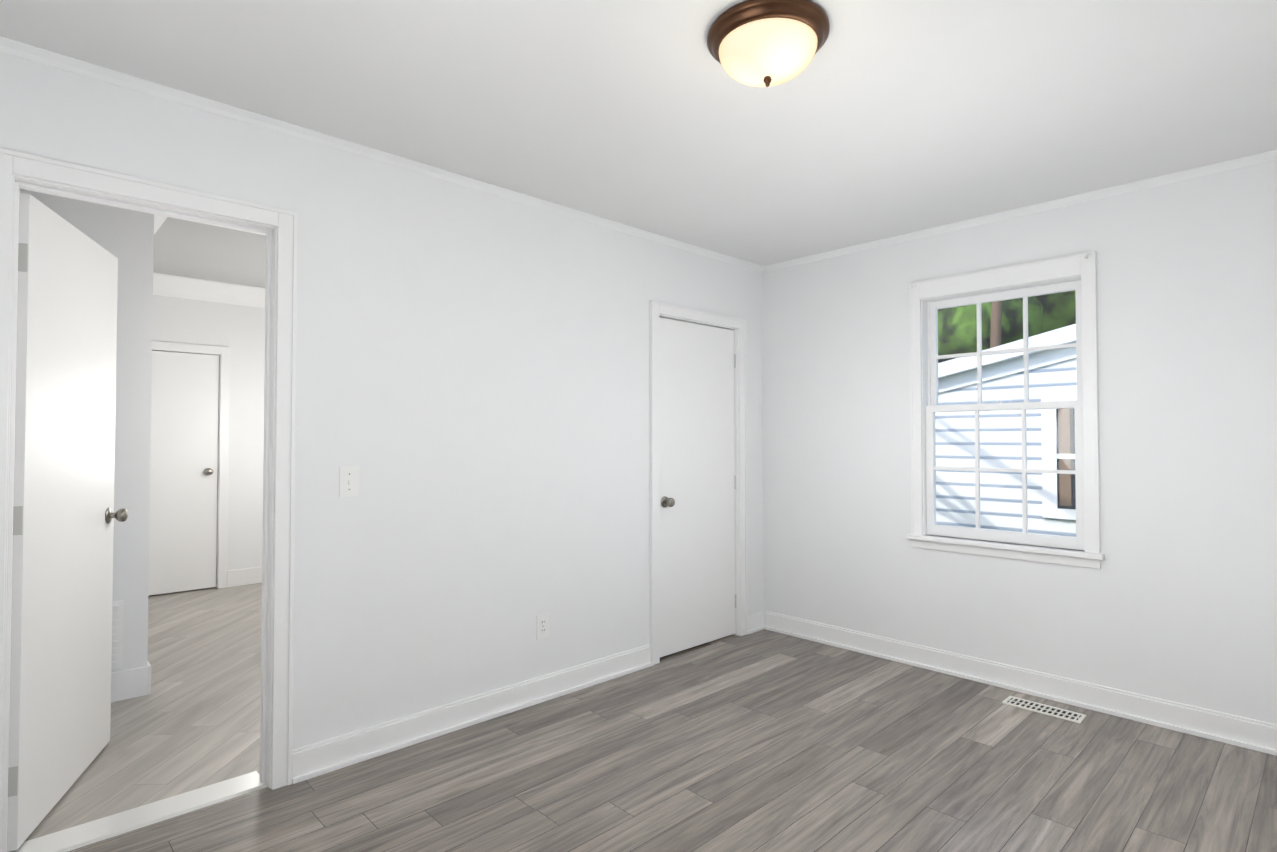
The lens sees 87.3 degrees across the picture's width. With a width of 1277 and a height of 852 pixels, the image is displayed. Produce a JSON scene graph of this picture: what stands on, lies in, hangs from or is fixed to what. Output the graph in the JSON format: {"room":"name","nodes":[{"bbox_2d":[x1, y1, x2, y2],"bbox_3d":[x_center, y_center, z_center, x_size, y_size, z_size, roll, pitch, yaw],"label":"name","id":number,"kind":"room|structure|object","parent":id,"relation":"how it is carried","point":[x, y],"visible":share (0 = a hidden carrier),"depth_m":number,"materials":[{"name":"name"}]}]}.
{"room":"empty bedroom","nodes":[
{"label":"empty bedroom","id":0,"kind":"room"},
{"bbox_2d":[19,189,153,672],"bbox_3d":[-3.915,0.044,3.647,1.720,2.580,2.490,1,-2,-44],"label":"wall","id":1,"kind":"structure","parent":0,"point":[125,237],"depth_m":3.29,"materials":[{"name":"paint"}]},
{"bbox_2d":[111,600,122,668],"bbox_3d":[-2.651,1.003,3.099,0.420,0.320,0.020,1,-2,-44],"label":"air vent","id":2,"kind":"object","parent":1,"relation":"attached to","point":[117,636],"visible":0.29,"depth_m":3.23,"materials":[{"name":"paint"}]},
{"bbox_2d":[111,666,147,702],"bbox_3d":[-3.014,1.246,2.751,1.620,0.140,0.014,1,-2,-44],"label":"baseboard","id":3,"kind":"structure","parent":1,"relation":"attached to","point":[129,683],"depth_m":3.25,"materials":[{"name":"paint"}]},
{"bbox_2d":[152,295,264,570],"bbox_3d":[-3.614,0.088,5.739,5.047,2.580,0.120,1,-2,-44],"label":"wall","id":4,"kind":"structure","parent":0,"point":[239,330],"depth_m":5.80,"materials":[{"name":"paint"}]},
{"bbox_2d":[147,660,150,694],"bbox_3d":[-3.279,1.276,4.210,0.014,0.140,2.490,1,-2,-44],"label":"baseboard","id":5,"kind":"structure","parent":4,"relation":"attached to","point":[149,680],"depth_m":3.31,"materials":[{"name":"paint"}]},
{"bbox_2d":[154,214,166,233],"bbox_3d":[-3.205,-1.158,4.281,0.150,0.150,2.590,1,-2,-44],"label":"crown molding","id":6,"kind":"structure","parent":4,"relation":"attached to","point":[159,220],"depth_m":3.86,"materials":[{"name":"paint"}]},
{"bbox_2d":[148,351,218,595],"bbox_3d":[-3.848,0.376,5.427,0.760,1.967,0.100,1,-2,-44],"label":"hall door","id":7,"kind":"structure","parent":4,"relation":"in","point":[183,478],"depth_m":5.53,"materials":[{"name":"paint"}]},
{"bbox_2d":[152,341,229,588],"bbox_3d":[-3.881,0.345,5.466,0.898,2.054,0.138,1,-2,-44],"label":"trim","id":8,"kind":"structure","parent":4,"relation":"attached to","point":[223,353],"depth_m":5.70,"materials":[{"name":"paint"}]},
{"bbox_2d":[153,272,264,307],"bbox_3d":[-3.411,-1.127,5.771,1.710,0.150,0.150,1,-2,-44],"label":"crown molding","id":9,"kind":"structure","parent":4,"relation":"attached to","point":[169,285],"depth_m":5.58,"materials":[{"name":"paint"}]},
{"bbox_2d":[227,567,261,586],"bbox_3d":[-3.146,1.315,6.068,1.020,0.140,0.014,1,-2,-44],"label":"baseboard","id":10,"kind":"structure","parent":4,"relation":"attached to","point":[241,577],"depth_m":5.80,"materials":[{"name":"paint"}]},
{"bbox_2d":[153,217,265,287],"bbox_3d":[-2.329,-1.270,4.422,5.047,0.080,4.200,1,-2,-44],"label":"ceiling","id":11,"kind":"structure","parent":0,"point":[186,248],"depth_m":4.75,"materials":[{"name":"paint"}]},
{"bbox_2d":[0,52,762,749],"bbox_3d":[-0.800,0.032,3.033,4.417,2.580,0.120,1,-2,-44],"label":"wall","id":12,"kind":"structure","parent":0,"point":[472,384],"depth_m":2.90,"materials":[{"name":"paint"}]},
{"bbox_2d":[7,193,127,850],"bbox_3d":[-2.057,0.292,2.420,0.164,2.011,0.806,0,-1,-22],"label":"entry door","id":13,"kind":"structure","parent":12,"relation":"in","point":[64,515],"depth_m":2.30,"materials":[{"name":"paint"}]},
{"bbox_2d":[0,148,297,851],"bbox_3d":[-1.619,0.253,2.230,0.838,2.104,0.144,1,-2,-44],"label":"trim","id":14,"kind":"structure","parent":12,"relation":"attached to","point":[278,227],"depth_m":2.42,"materials":[{"name":"paint"}]},
{"bbox_2d":[339,467,358,496],"bbox_3d":[-1.131,0.218,2.621,0.072,0.116,0.014,1,-2,-44],"label":"switch plate","id":15,"kind":"object","parent":12,"relation":"attached to","point":[348,481],"visible":1,"depth_m":2.62,"materials":[{"name":"plastic"}]},
{"bbox_2d":[0,36,763,271],"bbox_3d":[-0.705,-1.087,3.043,4.297,0.032,0.032,1,-2,-44],"label":"crown molding","id":16,"kind":"structure","parent":12,"relation":"attached to","point":[51,59],"depth_m":2.53,"materials":[{"name":"paint"}]},
{"bbox_2d":[292,644,651,783],"bbox_3d":[-0.602,1.265,3.096,1.855,0.117,0.027,1,-2,-44],"label":"baseboard","id":17,"kind":"structure","parent":12,"relation":"attached to","point":[313,760],"depth_m":2.90,"materials":[{"name":"paint"}]},
{"bbox_2d":[536,613,548,639],"bbox_3d":[-0.463,0.972,3.248,0.072,0.116,0.008,1,-2,-44],"label":"electrical outlet plate","id":18,"kind":"object","parent":12,"relation":"attached to","point":[542,625],"visible":1,"depth_m":3.24,"materials":[{"name":"plastic"}]},
{"bbox_2d":[659,317,735,656],"bbox_3d":[0.373,0.353,4.072,0.730,1.957,0.100,1,-2,-44],"label":"closet door","id":19,"kind":"structure","parent":12,"relation":"in","point":[697,364],"depth_m":4.07,"materials":[{"name":"paint"}]},
{"bbox_2d":[649,301,746,665],"bbox_3d":[0.342,0.322,4.102,0.868,2.044,0.144,1,-2,-44],"label":"trim","id":20,"kind":"structure","parent":12,"relation":"attached to","point":[657,310],"depth_m":4.07,"materials":[{"name":"paint"}]},
{"bbox_2d":[747,610,765,633],"bbox_3d":[0.774,1.292,4.410,0.204,0.117,0.027,1,-2,-44],"label":"baseboard","id":21,"kind":"structure","parent":12,"relation":"attached to","point":[756,622],"depth_m":4.41,"materials":[{"name":"paint"}]},
{"bbox_2d":[0,0,1276,265],"bbox_3d":[0.421,-1.167,1.888,4.567,0.080,3.260,1,-2,-44],"label":"ceiling","id":22,"kind":"structure","parent":0,"point":[874,120],"depth_m":2.26,"materials":[{"name":"paint"}]},
{"bbox_2d":[707,0,829,86],"bbox_3d":[0.370,-1.048,1.919,0.344,0.156,0.344,1,-2,-44],"label":"lamp","id":23,"kind":"object","parent":22,"relation":"attached to","point":[761,43],"visible":1,"depth_m":1.83,"materials":[{"name":"brown metal"}]},
{"bbox_2d":[24,583,1276,851],"bbox_3d":[-1.203,1.355,3.189,5.047,0.060,7.460,1,-2,-44],"label":"floor","id":24,"kind":"structure","parent":0,"point":[764,741],"depth_m":2.55,"materials":[{"name":"grey wood"}]},
{"bbox_2d":[7,771,266,851],"bbox_3d":[-1.653,1.302,2.244,0.698,0.007,0.155,1,-2,-44],"label":"threshold","id":25,"kind":"object","parent":24,"relation":"on","point":[82,835],"depth_m":2.23,"materials":[{"name":"wood"}]},
{"bbox_2d":[1002,696,1086,722],"bbox_3d":[1.891,1.322,3.127,0.115,0.005,0.320,1,-2,-44],"label":"floor vent","id":26,"kind":"object","parent":24,"relation":"in","point":[1072,716],"visible":1,"depth_m":3.12,"materials":[{"name":"metal"}]},
{"bbox_2d":[762,160,1276,724],"bbox_3d":[1.977,0.118,3.430,0.150,2.425,3.380,1,-2,-44],"label":"wall","id":27,"kind":"structure","parent":0,"point":[1174,598],"depth_m":3.11,"materials":[{"name":"paint"}]},
{"bbox_2d":[907,251,1104,568],"bbox_3d":[1.888,-0.070,3.495,0.195,1.486,0.918,1,-2,-44],"label":"double-hung window","id":28,"kind":"structure","parent":27,"relation":"in","point":[1026,537],"depth_m":3.44,"materials":[{"name":"paint"}]},
{"bbox_2d":[1083,254,1088,261],"bbox_3d":[2.107,-0.795,3.152,0.036,0.040,0.016,1,-2,-44],"label":"curtain bracket","id":29,"kind":"object","parent":28,"relation":"attached to","point":[1086,256],"visible":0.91,"depth_m":3.16,"materials":[{"name":"plastic"}]},
{"bbox_2d":[763,149,1276,271],"bbox_3d":[1.911,-1.080,3.392,0.032,0.032,3.074,1,-2,-44],"label":"crown molding","id":30,"kind":"structure","parent":27,"relation":"attached to","point":[1259,158],"depth_m":3.27,"materials":[{"name":"paint"}]},
{"bbox_2d":[765,611,1276,755],"bbox_3d":[1.913,1.270,3.345,0.027,0.117,3.080,1,-2,-44],"label":"baseboard","id":31,"kind":"structure","parent":27,"relation":"attached to","point":[1251,734],"depth_m":3.24,"materials":[{"name":"paint"}]},
{"label":"outside","id":32,"kind":"structure","parent":0,"visible":0},
{"bbox_3d":[11.730,2.070,12.113,25.963,0.120,32.000,1,-2,-44],"label":"ground","id":33,"kind":"structure","parent":32,"visible":0},
{"bbox_2d":[935,324,1076,536],"bbox_3d":[5.704,-0.013,9.442,6.160,3.934,12.200,1,-2,-44],"label":"neighbouring house","id":34,"kind":"structure","parent":33,"relation":"on","point":[1052,441],"depth_m":7.06,"materials":[{"name":"white plastic"}]},
{"bbox_2d":[938,291,1075,362],"bbox_3d":[13.982,-2.308,12.974,8.640,8.681,23.288,1,-2,-44],"label":"trees","id":35,"kind":"object","parent":33,"relation":"on","point":[1047,309],"depth_m":14.83,"materials":[{"name":"green plant"}]}
]}

